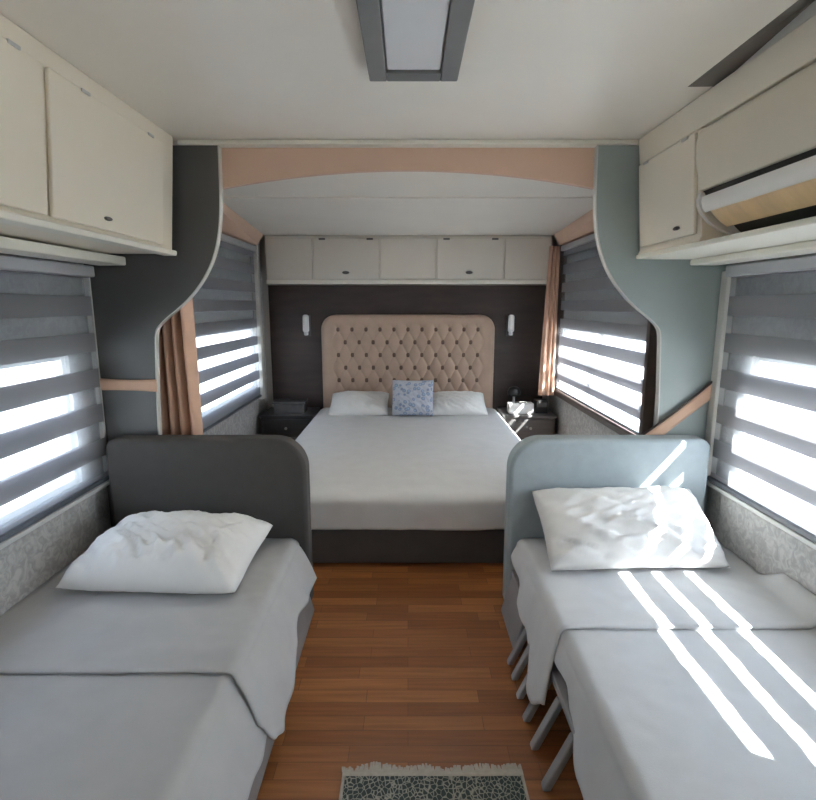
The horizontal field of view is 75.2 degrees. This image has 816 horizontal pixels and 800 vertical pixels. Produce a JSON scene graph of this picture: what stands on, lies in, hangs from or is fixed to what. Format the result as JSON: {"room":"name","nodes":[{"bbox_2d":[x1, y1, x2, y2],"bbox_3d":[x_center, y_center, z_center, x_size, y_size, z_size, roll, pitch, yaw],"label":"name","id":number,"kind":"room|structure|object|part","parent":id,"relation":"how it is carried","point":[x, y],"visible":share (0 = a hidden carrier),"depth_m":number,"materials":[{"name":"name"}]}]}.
{"room":"camper van interior","nodes":[
{"label":"camper van interior","id":0,"kind":"room"},
{"bbox_2d":[0,241,267,535],"bbox_3d":[-1.500,0.094,1.515,0.060,2.280,7.950,0,10,0],"label":"wall","id":1,"kind":"structure","parent":0,"point":[246,421],"depth_m":2.42,"materials":[{"name":"grey paint"}]},
{"bbox_2d":[0,356,78,524],"bbox_3d":[-1.502,0.244,1.461,0.035,0.585,1.790,0,10,0],"label":"window","id":2,"kind":"structure","parent":1,"relation":"in","point":[59,362],"depth_m":2.24,"materials":[{"name":"clear glass"}]},
{"bbox_2d":[0,368,99,412],"bbox_3d":[-1.428,-0.052,2.112,0.050,0.087,0.599,0,10,0],"label":"roller blind","id":3,"kind":"object","parent":2,"relation":"attached to","point":[18,395],"depth_m":2.09,"materials":[{"name":"grey fabric"}]},
{"bbox_2d":[0,403,103,459],"bbox_3d":[-1.428,0.106,2.126,0.050,0.091,0.629,0,10,0],"label":"roller blind","id":4,"kind":"object","parent":2,"relation":"attached to","point":[17,440],"depth_m":2.10,"materials":[{"name":"grey fabric"}]},
{"bbox_2d":[0,437,105,506],"bbox_3d":[-1.428,0.265,2.140,0.050,0.093,0.657,0,10,0],"label":"roller blind","id":5,"kind":"object","parent":2,"relation":"attached to","point":[17,485],"depth_m":2.11,"materials":[{"name":"grey fabric"}]},
{"bbox_2d":[0,470,108,542],"bbox_3d":[-1.428,0.404,2.151,0.050,0.058,0.673,0,10,0],"label":"roller blind","id":6,"kind":"object","parent":2,"relation":"attached to","point":[28,518],"depth_m":2.11,"materials":[{"name":"grey fabric"}]},
{"bbox_3d":[-1.428,0.546,1.516,0.024,0.022,2.084,0,10,0],"label":"rail","id":7,"kind":"part","parent":6,"relation":"part of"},
{"bbox_2d":[0,294,92,317],"bbox_3d":[-1.428,-0.369,2.084,0.050,0.083,0.541,0,10,0],"label":"roller blind","id":8,"kind":"object","parent":1,"relation":"attached to","point":[11,305],"depth_m":2.08,"materials":[{"name":"grey fabric"}]},
{"bbox_2d":[0,333,95,365],"bbox_3d":[-1.428,-0.211,2.098,0.050,0.085,0.570,0,10,0],"label":"roller blind","id":9,"kind":"object","parent":1,"relation":"attached to","point":[12,351],"depth_m":2.08,"materials":[{"name":"grey fabric"}]},
{"bbox_2d":[0,493,98,615],"bbox_3d":[-1.455,0.947,1.211,0.030,0.605,2.610,0,10,0],"label":"wall panel","id":10,"kind":"object","parent":1,"relation":"attached to","point":[28,562],"depth_m":2.10,"materials":[{"name":"grey fabric"}]},
{"bbox_2d":[0,480,109,549],"bbox_3d":[-1.444,0.625,1.222,0.052,0.022,2.745,0,10,0],"label":"trim","id":11,"kind":"structure","parent":1,"relation":"attached to","point":[59,511],"depth_m":2.10,"materials":[{"name":"white plastic"}]},
{"bbox_2d":[0,14,176,255],"bbox_3d":[-1.228,-0.534,0.374,0.481,0.492,3.925,0,10,0],"label":"locker","id":12,"kind":"object","parent":1,"relation":"attached to","point":[81,168],"visible":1,"depth_m":1.62,"materials":[{"name":"beige laminate"}]},
{"bbox_3d":[-1.014,-0.657,1.121,0.045,0.398,0.718,0,10,0],"label":"door","id":13,"kind":"part","parent":12,"relation":"part of","materials":[{"name":"beige laminate"}]},
{"bbox_2d":[0,236,125,265],"bbox_3d":[-1.335,-0.320,0.685,0.130,0.038,3.462,0,10,0],"label":"blind cassette","id":14,"kind":"object","parent":12,"relation":"attached to","point":[8,245],"depth_m":1.94,"materials":[{"name":"white plastic"}]},
{"bbox_2d":[0,255,94,278],"bbox_3d":[-1.428,-0.520,2.096,0.050,0.059,0.561,0,10,0],"label":"roller blind","id":15,"kind":"object","parent":14,"relation":"attached to","point":[10,264],"depth_m":2.05,"materials":[{"name":"white plastic"}]},
{"bbox_3d":[-1.052,-0.303,0.415,0.061,0.022,3.925,0,10,0],"label":"rail","id":16,"kind":"part","parent":12,"relation":"part of","materials":[{"name":"white wood"}]},
{"bbox_3d":[-1.014,-0.786,1.840,0.045,0.398,0.700,0,10,0],"label":"door","id":17,"kind":"part","parent":12,"relation":"part of","materials":[{"name":"beige laminate"}]},
{"bbox_2d":[82,277,107,471],"bbox_3d":[-1.455,-0.104,2.476,0.030,0.968,0.021,0,10,0],"label":"trim","id":18,"kind":"structure","parent":1,"relation":"attached to","point":[86,282],"depth_m":2.46,"materials":[{"name":"white plastic"}]},
{"bbox_2d":[159,298,202,434],"bbox_3d":[-1.215,-0.016,2.638,0.377,1.960,0.094,0,10,0],"label":"curtain","id":19,"kind":"object","parent":1,"relation":"hanging from","point":[181,412],"visible":0.14,"depth_m":2.61,"materials":[{"name":"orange fabric"}]},
{"bbox_2d":[193,299,255,311],"bbox_3d":[-1.428,-0.744,4.174,0.050,0.083,1.440,0,10,0],"label":"roller blind","id":20,"kind":"object","parent":1,"relation":"attached to","point":[199,305],"depth_m":4.06,"materials":[{"name":"grey fabric"}]},
{"bbox_2d":[196,328,253,415],"bbox_3d":[-1.502,-0.237,4.128,0.035,0.590,1.910,0,10,0],"label":"window","id":21,"kind":"structure","parent":1,"relation":"in","point":[222,402],"depth_m":4.52,"materials":[{"name":"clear glass"}]},
{"bbox_2d":[195,318,256,335],"bbox_3d":[-1.428,-0.589,4.207,0.050,0.085,1.440,0,10,0],"label":"roller blind","id":22,"kind":"object","parent":21,"relation":"attached to","point":[208,328],"depth_m":4.10,"materials":[{"name":"grey fabric"}]},
{"bbox_2d":[197,336,257,359],"bbox_3d":[-1.428,-0.433,4.238,0.050,0.087,1.440,0,10,0],"label":"roller blind","id":23,"kind":"object","parent":21,"relation":"attached to","point":[203,352],"depth_m":4.15,"materials":[{"name":"grey fabric"}]},
{"bbox_2d":[199,353,258,383],"bbox_3d":[-1.428,-0.278,4.268,0.050,0.090,1.440,0,10,0],"label":"roller blind","id":24,"kind":"object","parent":21,"relation":"attached to","point":[210,373],"depth_m":4.17,"materials":[{"name":"grey fabric"}]},
{"bbox_2d":[200,370,259,406],"bbox_3d":[-1.428,-0.122,4.298,0.050,0.092,1.441,0,10,0],"label":"roller blind","id":25,"kind":"object","parent":21,"relation":"attached to","point":[209,396],"depth_m":4.22,"materials":[{"name":"grey fabric"}]},
{"bbox_2d":[202,387,261,432],"bbox_3d":[-1.428,0.041,4.345,0.050,0.116,1.469,0,10,0],"label":"roller blind","id":26,"kind":"object","parent":21,"relation":"attached to","point":[213,418],"depth_m":4.23,"materials":[{"name":"grey fabric"}]},
{"bbox_3d":[-1.428,0.147,4.075,0.024,0.022,2.162,0,10,0],"label":"rail","id":27,"kind":"part","parent":26,"relation":"part of","materials":[{"name":"grey fabric"}]},
{"bbox_2d":[201,277,254,291],"bbox_3d":[-1.428,-0.914,4.223,0.050,0.084,1.277,0,10,0],"label":"roller blind","id":28,"kind":"object","parent":1,"relation":"attached to","point":[211,282],"depth_m":4.19,"materials":[{"name":"grey fabric"}]},
{"bbox_2d":[213,256,253,274],"bbox_3d":[-1.428,-1.092,4.318,0.050,0.087,1.020,0,10,0],"label":"roller blind","id":29,"kind":"object","parent":1,"relation":"attached to","point":[220,262],"depth_m":4.34,"materials":[{"name":"grey fabric"}]},
{"bbox_2d":[219,233,255,256],"bbox_3d":[-1.428,-1.277,4.411,0.050,0.105,0.964,0,10,0],"label":"roller blind","id":30,"kind":"object","parent":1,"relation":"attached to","point":[227,242],"depth_m":4.39,"materials":[{"name":"grey fabric"}]},
{"bbox_2d":[222,203,262,244],"bbox_3d":[-1.295,-1.279,3.647,0.350,0.132,2.570,0,10,0],"label":"trim","id":31,"kind":"structure","parent":1,"relation":"attached to","point":[235,226],"depth_m":4.16,"materials":[{"name":"pink laminate"}]},
{"bbox_2d":[250,245,265,398],"bbox_3d":[-1.435,-0.729,5.061,0.069,1.450,0.060,0,10,0],"label":"trim","id":32,"kind":"structure","parent":1,"relation":"attached to","point":[255,278],"depth_m":5.03,"materials":[{"name":"grey plastic"}]},
{"bbox_2d":[173,142,638,239],"bbox_3d":[0.000,-1.398,3.788,2.940,0.145,2.950,0,10,0],"label":"ceiling","id":33,"kind":"structure","parent":0,"point":[268,216],"depth_m":3.59,"materials":[{"name":"paint"}]},
{"bbox_2d":[221,148,594,189],"bbox_3d":[0.000,-1.033,2.370,1.670,0.170,0.030,0,10,0],"label":"fascia","id":34,"kind":"object","parent":33,"relation":"attached to","point":[240,166],"visible":0.92,"depth_m":2.35,"materials":[{"name":"pink laminate"}]},
{"bbox_2d":[225,197,592,198],"bbox_3d":[0.050,-1.277,3.342,2.400,0.018,0.030,0,10,0],"label":"trim","id":35,"kind":"structure","parent":33,"relation":"attached to","point":[225,197],"depth_m":3.33,"materials":[{"name":"laminate"}]},
{"bbox_2d":[0,0,815,141],"bbox_3d":[0.000,-0.732,-0.131,2.940,0.073,5.000,0,10,0],"label":"ceiling","id":36,"kind":"structure","parent":0,"point":[195,69],"depth_m":1.56,"materials":[{"name":"paint"}]},
{"bbox_2d":[177,139,638,146],"bbox_3d":[0.000,-1.122,2.315,2.000,0.020,0.044,0,10,0],"label":"trim","id":37,"kind":"structure","parent":36,"relation":"attached to","point":[221,142],"depth_m":2.30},
{"bbox_2d":[356,0,474,80],"bbox_3d":[0.017,-0.880,1.015,0.267,0.038,1.208,0,10,0],"label":"recessed light","id":38,"kind":"object","parent":36,"relation":"in","point":[404,40],"visible":1,"depth_m":1.35,"materials":[{"name":"grey metal"}]},
{"bbox_2d":[380,0,449,69],"bbox_3d":[0.017,-0.880,1.013,0.159,0.024,1.093,0,10,0],"label":"diffuser","id":39,"kind":"object","parent":38,"relation":"attached to","point":[415,34],"depth_m":1.35,"materials":[{"name":"white plastic"}]},
{"bbox_2d":[639,14,815,164],"bbox_3d":[1.234,-0.729,0.359,0.467,0.103,3.964,0,10,0],"label":"board","id":40,"kind":"object","parent":36,"relation":"attached to","point":[795,51],"visible":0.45,"depth_m":1.60,"materials":[{"name":"beige laminate"}]},
{"bbox_2d":[260,240,555,408],"bbox_3d":[0.000,-0.613,5.458,3.060,2.280,0.060,0,10,0],"label":"wall","id":41,"kind":"structure","parent":0,"point":[265,297],"depth_m":5.40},
{"bbox_2d":[303,315,310,335],"bbox_3d":[-1.020,-0.748,5.318,0.070,0.215,0.106,0,10,0],"label":"wall light","id":42,"kind":"object","parent":41,"relation":"attached to","point":[306,318],"visible":1,"depth_m":5.28,"materials":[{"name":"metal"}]},
{"bbox_3d":[-1.020,-0.766,5.293,0.064,0.170,0.064,0,10,0],"label":"lamp shade","id":43,"kind":"part","parent":42,"relation":"part of","materials":[{"name":"white glass"}]},
{"bbox_2d":[268,285,545,411],"bbox_3d":[-0.003,-0.341,5.460,2.795,1.641,0.029,0,10,0],"label":"wall panel","id":44,"kind":"object","parent":41,"relation":"attached to","point":[296,358],"depth_m":5.35,"materials":[{"name":"black paint"}]},
{"bbox_2d":[321,315,494,407],"bbox_3d":[0.000,-0.337,5.406,1.744,1.055,0.076,0,10,0],"label":"headboard","id":45,"kind":"object","parent":41,"relation":"attached to","point":[360,352],"visible":0.8,"depth_m":5.35,"materials":[{"name":"beige fabric"}]},
{"bbox_2d":[265,235,551,284],"bbox_3d":[0.005,-1.337,5.101,2.680,0.443,0.322,0,10,0],"label":"locker","id":46,"kind":"object","parent":41,"relation":"attached to","point":[290,259],"visible":0.94,"depth_m":4.96,"materials":[{"name":"white laminate"}]},
{"bbox_3d":[-1.110,-1.321,4.961,0.426,0.370,0.016,0,10,0],"label":"door","id":47,"kind":"part","parent":46,"relation":"part of","materials":[{"name":"white laminate"}]},
{"bbox_3d":[-0.578,-1.321,4.961,0.611,0.370,0.016,0,10,0],"label":"door","id":48,"kind":"part","parent":46,"relation":"part of","materials":[{"name":"white laminate"}]},
{"bbox_3d":[0.005,-1.113,4.998,2.680,0.036,0.016,0,10,0],"label":"rail","id":49,"kind":"part","parent":46,"relation":"part of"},
{"bbox_3d":[0.002,-1.321,4.961,0.519,0.370,0.016,0,10,0],"label":"door","id":50,"kind":"part","parent":46,"relation":"part of","materials":[{"name":"white laminate"}]},
{"bbox_3d":[0.584,-1.321,4.961,0.618,0.370,0.016,0,10,0],"label":"door","id":51,"kind":"part","parent":46,"relation":"part of","materials":[{"name":"white laminate"}]},
{"bbox_3d":[1.120,-1.321,4.961,0.426,0.370,0.016,0,10,0],"label":"door","id":52,"kind":"part","parent":46,"relation":"part of","materials":[{"name":"white laminate"}]},
{"bbox_2d":[506,315,513,335],"bbox_3d":[1.030,-0.748,5.318,0.070,0.215,0.106,0,10,0],"label":"wall light","id":53,"kind":"object","parent":41,"relation":"attached to","point":[510,318],"visible":1,"depth_m":5.28,"materials":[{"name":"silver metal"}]},
{"bbox_3d":[1.030,-0.766,5.293,0.064,0.170,0.064,0,10,0],"label":"lamp shade","id":54,"kind":"part","parent":53,"relation":"part of","materials":[{"name":"white glass"}]},
{"bbox_2d":[256,563,582,799],"bbox_3d":[0.000,1.192,1.712,2.940,0.050,7.950,0,10,0],"label":"floor","id":55,"kind":"structure","parent":0,"point":[402,664],"depth_m":2.04,"materials":[{"name":"laminate"}]},
{"bbox_2d":[84,145,222,527],"bbox_3d":[-1.146,-0.064,2.511,0.644,2.131,0.032,0,10,0],"label":"divider panel","id":56,"kind":"object","parent":55,"relation":"on","point":[132,302],"visible":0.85,"depth_m":2.42,"materials":[{"name":"grey laminate"}]},
{"bbox_2d":[100,378,156,391],"bbox_3d":[-1.320,-0.070,2.482,0.286,0.065,0.012,0,10,0],"label":"strap","id":57,"kind":"object","parent":56,"relation":"attached to","point":[105,384],"visible":0.96,"depth_m":2.48,"materials":[{"name":"pink fabric"}]},
{"bbox_2d":[106,435,313,799],"bbox_3d":[-0.943,0.845,1.090,0.989,0.844,3.048,0,10,0],"label":"bed","id":58,"kind":"object","parent":55,"relation":"on","point":[266,478],"visible":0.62,"depth_m":2.45,"materials":[{"name":"grey fabric"}]},
{"bbox_2d":[0,673,266,799],"bbox_3d":[-0.926,1.120,0.683,1.025,0.267,2.051,0,10,0],"label":"blanket","id":59,"kind":"object","parent":58,"relation":"on","point":[125,736],"visible":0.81,"depth_m":1.39,"materials":[{"name":"white fabric"}]},
{"bbox_2d":[0,538,316,739],"bbox_3d":[-0.921,0.875,2.056,1.035,0.297,0.937,0,10,0],"label":"sheet","id":60,"kind":"object","parent":58,"relation":"on","point":[248,634],"visible":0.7,"depth_m":1.81,"materials":[{"name":"white fabric"}]},
{"bbox_2d":[56,510,272,593],"bbox_3d":[-0.965,0.592,2.184,0.682,0.228,0.474,1,10,3],"label":"pillow","id":61,"kind":"object","parent":60,"relation":"on","point":[184,551],"visible":1,"depth_m":2.01,"materials":[{"name":"white fabric"}]},
{"bbox_3d":[-0.929,0.581,2.537,0.918,0.836,0.106,0,10,0],"label":"headboard","id":62,"kind":"part","parent":58,"relation":"part of","materials":[{"name":"grey fabric"}]},
{"bbox_2d":[259,407,319,439],"bbox_3d":[-1.173,0.311,5.323,0.515,0.401,0.460,0,10,0],"label":"nightstand","id":63,"kind":"object","parent":55,"relation":"on","point":[292,426],"visible":0.48,"depth_m":5.10,"materials":[{"name":"brown wood"}]},
{"bbox_3d":[-1.173,0.270,5.109,0.455,0.165,0.015,0,10,0],"label":"drawer","id":64,"kind":"part","parent":63,"relation":"part of","materials":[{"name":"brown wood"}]},
{"bbox_2d":[272,399,307,413],"bbox_3d":[-1.160,0.060,5.243,0.320,0.118,0.200,0,10,0],"label":"box","id":65,"kind":"object","parent":63,"relation":"on","point":[281,406],"visible":1,"depth_m":5.16,"materials":[{"name":"grey plastic"}]},
{"bbox_3d":[-1.160,0.014,5.235,0.320,0.024,0.200,0,10,0],"label":"lid","id":66,"kind":"part","parent":65,"relation":"part of","materials":[{"name":"grey plastic"}]},
{"bbox_2d":[311,529,504,562],"bbox_3d":[0.000,0.523,4.224,1.680,0.371,2.530,0,10,0],"label":"double bed","id":67,"kind":"object","parent":55,"relation":"on","point":[344,545],"visible":0.02,"depth_m":2.99,"materials":[{"name":"black wood"}]},
{"bbox_2d":[295,407,520,530],"bbox_3d":[0.000,0.399,4.175,1.814,0.199,2.572,0,10,0],"label":"bedspread","id":68,"kind":"object","parent":67,"relation":"on","point":[384,472],"visible":0.63,"depth_m":3.36,"materials":[{"name":"white fabric"}]},
{"bbox_2d":[328,391,388,415],"bbox_3d":[-0.475,0.023,5.174,0.566,0.200,0.363,0,10,0],"label":"pillow","id":69,"kind":"object","parent":68,"relation":"on","point":[345,403],"visible":1,"depth_m":5.05,"materials":[{"name":"white fabric"}]},
{"bbox_2d":[392,380,432,415],"bbox_3d":[0.045,-0.019,5.019,0.395,0.321,0.195,0,10,0],"label":"cushion","id":70,"kind":"object","parent":68,"relation":"on","point":[409,397],"visible":1,"depth_m":4.97,"materials":[{"name":"blue fabric"}]},
{"bbox_2d":[433,391,487,415],"bbox_3d":[0.475,0.024,5.175,0.566,0.199,0.362,0,10,0],"label":"pillow","id":71,"kind":"object","parent":68,"relation":"on","point":[445,403],"visible":0.94,"depth_m":5.05,"materials":[{"name":"white fabric"}]},
{"bbox_2d":[339,761,529,799],"bbox_3d":[0.075,1.277,1.053,0.571,0.013,1.322,0,10,0],"label":"rug","id":72,"kind":"object","parent":55,"relation":"on","point":[374,782],"visible":1,"depth_m":1.62,"materials":[{"name":"grey fabric"}]},
{"bbox_2d":[497,407,556,439],"bbox_3d":[1.177,0.311,5.323,0.505,0.401,0.460,0,10,0],"label":"nightstand","id":73,"kind":"object","parent":55,"relation":"on","point":[523,426],"visible":0.4,"depth_m":5.10,"materials":[{"name":"grey wood"}]},
{"bbox_2d":[507,386,520,401],"bbox_3d":[1.070,-0.021,5.361,0.132,0.236,0.132,0,10,0],"label":"table lamp","id":74,"kind":"object","parent":73,"relation":"on","point":[513,391],"visible":0.62,"depth_m":5.30,"materials":[{"name":"black plastic"}]},
{"bbox_3d":[1.070,-0.087,5.349,0.132,0.101,0.132,0,10,0],"label":"lamp shade","id":75,"kind":"part","parent":74,"relation":"part of","materials":[{"name":"black plastic"}]},
{"bbox_2d":[507,402,533,413],"bbox_3d":[1.105,0.074,5.215,0.240,0.101,0.120,0,10,0],"label":"tissue box","id":76,"kind":"object","parent":73,"relation":"on","point":[512,407],"visible":1,"depth_m":5.16,"materials":[{"name":"grey plastic"}]},
{"bbox_3d":[1.177,0.270,5.109,0.445,0.165,0.015,0,10,0],"label":"drawer","id":77,"kind":"part","parent":73,"relation":"part of","materials":[{"name":"grey wood"}]},
{"bbox_2d":[533,399,547,412],"bbox_3d":[1.305,0.059,5.220,0.120,0.128,0.124,0,10,0],"label":"clock radio","id":78,"kind":"object","parent":73,"relation":"on","point":[540,405],"visible":0.94,"depth_m":5.17,"materials":[{"name":"black plastic"}]},
{"bbox_2d":[501,435,709,791],"bbox_3d":[0.922,0.845,1.090,1.030,0.844,3.048,0,10,0],"label":"bed","id":79,"kind":"object","parent":55,"relation":"on","point":[536,462],"visible":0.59,"depth_m":2.43,"materials":[{"name":"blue fabric"}]},
{"bbox_3d":[0.476,0.951,2.383,0.059,0.180,0.315,0,10,0],"label":"panel","id":80,"kind":"part","parent":79,"relation":"part of","materials":[{"name":"grey fabric"}]},
{"bbox_3d":[0.525,1.078,1.075,0.070,0.029,2.935,0,10,0],"label":"rail","id":81,"kind":"part","parent":79,"relation":"part of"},
{"bbox_3d":[0.929,0.581,2.537,0.918,0.836,0.106,0,10,0],"label":"headboard","id":82,"kind":"part","parent":79,"relation":"part of","materials":[{"name":"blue fabric"}]},
{"bbox_2d":[511,538,815,704],"bbox_3d":[0.934,0.830,2.132,1.015,0.376,0.772,0,10,0],"label":"sheet","id":83,"kind":"object","parent":79,"relation":"on","point":[550,603],"visible":0.77,"depth_m":1.98,"materials":[{"name":"white fabric"}]},
{"bbox_2d":[532,486,729,570],"bbox_3d":[0.945,0.535,2.297,0.752,0.267,0.368,0,10,0],"label":"pillow","id":84,"kind":"object","parent":83,"relation":"on","point":[651,526],"visible":1,"depth_m":2.19,"materials":[{"name":"white fabric"}]},
{"bbox_2d":[554,627,815,799],"bbox_3d":[0.947,1.058,0.774,0.990,0.311,2.251,0,10,0],"label":"blanket","id":85,"kind":"object","parent":79,"relation":"on","point":[666,714],"visible":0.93,"depth_m":1.46,"materials":[{"name":"white fabric"}]},
{"bbox_2d":[593,145,731,516],"bbox_3d":[1.146,-0.064,2.511,0.644,2.131,0.032,0,10,0],"label":"divider panel","id":86,"kind":"object","parent":55,"relation":"on","point":[680,299],"visible":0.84,"depth_m":2.42,"materials":[{"name":"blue laminate"}]},
{"bbox_2d":[641,381,711,434],"bbox_3d":[1.296,0.059,2.502,0.372,0.340,0.017,0,10,0],"label":"strap","id":87,"kind":"object","parent":86,"relation":"attached to","point":[700,398],"visible":0.81,"depth_m":2.50,"materials":[{"name":"pink fabric"}]},
{"bbox_2d":[548,240,815,536],"bbox_3d":[1.500,0.094,1.515,0.060,2.280,7.950,0,10,0],"label":"wall","id":88,"kind":"structure","parent":0,"point":[570,420],"depth_m":2.42,"materials":[{"name":"grey fabric"}]},
{"bbox_2d":[538,246,559,395],"bbox_3d":[1.320,-0.728,4.966,0.156,1.380,0.073,0,10,0],"label":"curtain","id":89,"kind":"object","parent":88,"relation":"hanging from","point":[548,347],"visible":1,"depth_m":4.97,"materials":[{"name":"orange fabric"}]},
{"bbox_2d":[554,209,593,244],"bbox_3d":[1.345,-1.279,3.647,0.250,0.132,2.570,0,10,0],"label":"trim","id":90,"kind":"structure","parent":88,"relation":"attached to","point":[583,226],"depth_m":4.25,"materials":[{"name":"pink laminate"}]},
{"bbox_2d":[563,329,645,428],"bbox_3d":[1.502,-0.234,4.113,0.035,0.590,1.880,0,10,0],"label":"window","id":91,"kind":"structure","parent":88,"relation":"in","point":[597,403],"depth_m":4.12,"materials":[{"name":"clear glass"}]},
{"bbox_2d":[555,233,646,434],"bbox_3d":[1.428,-0.595,4.059,0.050,1.330,1.880,0,10,0],"label":"roller blind","id":92,"kind":"object","parent":91,"relation":"attached to","point":[629,356],"visible":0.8,"depth_m":3.99,"materials":[{"name":"grey fabric"}]},
{"bbox_3d":[1.428,0.048,4.174,0.024,0.022,1.872,0,10,0],"label":"rail","id":93,"kind":"part","parent":92,"relation":"part of","materials":[{"name":"grey fabric"}]},
{"bbox_2d":[554,245,656,434],"bbox_3d":[1.437,-0.570,4.056,0.064,1.390,1.985,0,10,0],"label":"trim","id":94,"kind":"structure","parent":88,"relation":"attached to","point":[649,375],"depth_m":3.19,"materials":[{"name":"black plastic"}]},
{"bbox_2d":[638,128,726,254],"bbox_3d":[1.230,-0.794,2.101,0.476,0.378,0.512,0,10,0],"label":"locker","id":95,"kind":"object","parent":88,"relation":"attached to","point":[669,216],"visible":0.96,"depth_m":2.03,"materials":[{"name":"beige laminate"}]},
{"bbox_3d":[1.016,-0.801,2.089,0.041,0.340,0.445,0,10,0],"label":"door","id":96,"kind":"part","parent":95,"relation":"part of","materials":[{"name":"beige laminate"}]},
{"bbox_2d":[705,271,737,475],"bbox_3d":[1.445,-0.102,2.461,0.050,0.968,0.051,0,10,0],"label":"trim","id":97,"kind":"structure","parent":88,"relation":"attached to","point":[728,287],"depth_m":2.43,"materials":[{"name":"white plastic"}]},
{"bbox_2d":[636,216,815,258],"bbox_3d":[1.246,-0.293,0.437,0.443,0.019,3.964,0,10,0],"label":"shelf","id":98,"kind":"object","parent":88,"relation":"attached to","point":[802,230],"visible":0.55,"depth_m":1.74,"materials":[{"name":"white wood"}]},
{"bbox_2d":[690,240,815,265],"bbox_3d":[1.335,-0.314,0.686,0.130,0.026,3.462,0,10,0],"label":"trim","id":99,"kind":"structure","parent":98,"relation":"attached to","point":[807,247],"depth_m":1.94,"materials":[{"name":"white plastic"}]},
{"bbox_2d":[725,255,815,277],"bbox_3d":[1.428,-0.517,2.081,0.050,0.059,0.531,0,10,0],"label":"blind cassette","id":100,"kind":"object","parent":99,"relation":"attached to","point":[802,264],"depth_m":2.04,"materials":[{"name":"grey fabric"}]},
{"bbox_2d":[696,62,815,234],"bbox_3d":[1.222,-0.663,1.353,0.475,0.362,1.001,0,10,0],"label":"air conditioner","id":101,"kind":"object","parent":98,"relation":"on","point":[756,163],"visible":0.84,"depth_m":1.53,"materials":[{"name":"beige plastic"}]},
{"bbox_2d":[706,480,815,549],"bbox_3d":[1.444,0.625,1.222,0.052,0.022,2.745,0,10,0],"label":"trim","id":102,"kind":"structure","parent":88,"relation":"attached to","point":[756,511],"depth_m":2.10,"materials":[{"name":"white plastic"}]},
{"bbox_2d":[716,493,815,594],"bbox_3d":[1.455,0.947,1.211,0.030,0.605,2.610,0,10,0],"label":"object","id":103,"kind":"structure","parent":88,"relation":"attached to","point":[764,546],"depth_m":2.14,"materials":[{"name":"grey fabric"}]},
{"bbox_2d":[724,333,815,365],"bbox_3d":[1.428,-0.208,2.083,0.050,0.085,0.540,0,10,0],"label":"roller blind","id":104,"kind":"object","parent":88,"relation":"attached to","point":[802,351],"depth_m":2.08,"materials":[{"name":"grey fabric"}]},
{"bbox_2d":[727,294,815,317],"bbox_3d":[1.428,-0.367,2.070,0.050,0.083,0.511,0,10,0],"label":"roller blind","id":105,"kind":"object","parent":88,"relation":"attached to","point":[798,305],"depth_m":2.07,"materials":[{"name":"grey fabric"}]},
{"bbox_2d":[741,357,815,524],"bbox_3d":[1.502,0.222,1.584,0.035,0.585,1.480,0,10,0],"label":"window","id":106,"kind":"structure","parent":88,"relation":"in","point":[761,363],"depth_m":2.24,"materials":[{"name":"clear glass"}]},
{"bbox_2d":[707,472,815,542],"bbox_3d":[1.428,0.404,2.150,0.050,0.058,0.671,0,10,0],"label":"window sill","id":107,"kind":"structure","parent":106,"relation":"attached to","point":[787,518],"depth_m":2.11,"materials":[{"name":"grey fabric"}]},
{"bbox_3d":[1.428,0.549,1.501,0.024,0.022,2.054,0,10,0],"label":"rail","id":108,"kind":"part","parent":107,"relation":"part of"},
{"bbox_2d":[712,438,815,506],"bbox_3d":[1.428,0.267,2.126,0.050,0.093,0.628,0,10,0],"label":"roller blind","id":109,"kind":"object","parent":106,"relation":"attached to","point":[798,485],"depth_m":2.10,"materials":[{"name":"grey fabric"}]},
{"bbox_2d":[716,404,815,459],"bbox_3d":[1.428,0.109,2.112,0.050,0.090,0.599,0,10,0],"label":"roller blind","id":110,"kind":"object","parent":106,"relation":"attached to","point":[798,440],"depth_m":2.09,"materials":[{"name":"grey fabric"}]},
{"bbox_2d":[720,369,815,412],"bbox_3d":[1.428,-0.050,2.098,0.050,0.087,0.570,0,10,0],"label":"roller blind","id":111,"kind":"object","parent":106,"relation":"attached to","point":[797,395],"depth_m":2.08,"materials":[{"name":"grey fabric"}]},
{"label":"outside","id":112,"kind":"structure","parent":0,"visible":0},
{"bbox_2d":[0,334,815,512],"bbox_3d":[0.000,1.259,5.305,80.000,0.050,70.000,0,10,0],"label":"windows","id":113,"kind":"structure","parent":112,"point":[22,416],"depth_m":11.87,"materials":[{"name":"glass"}]}
]}

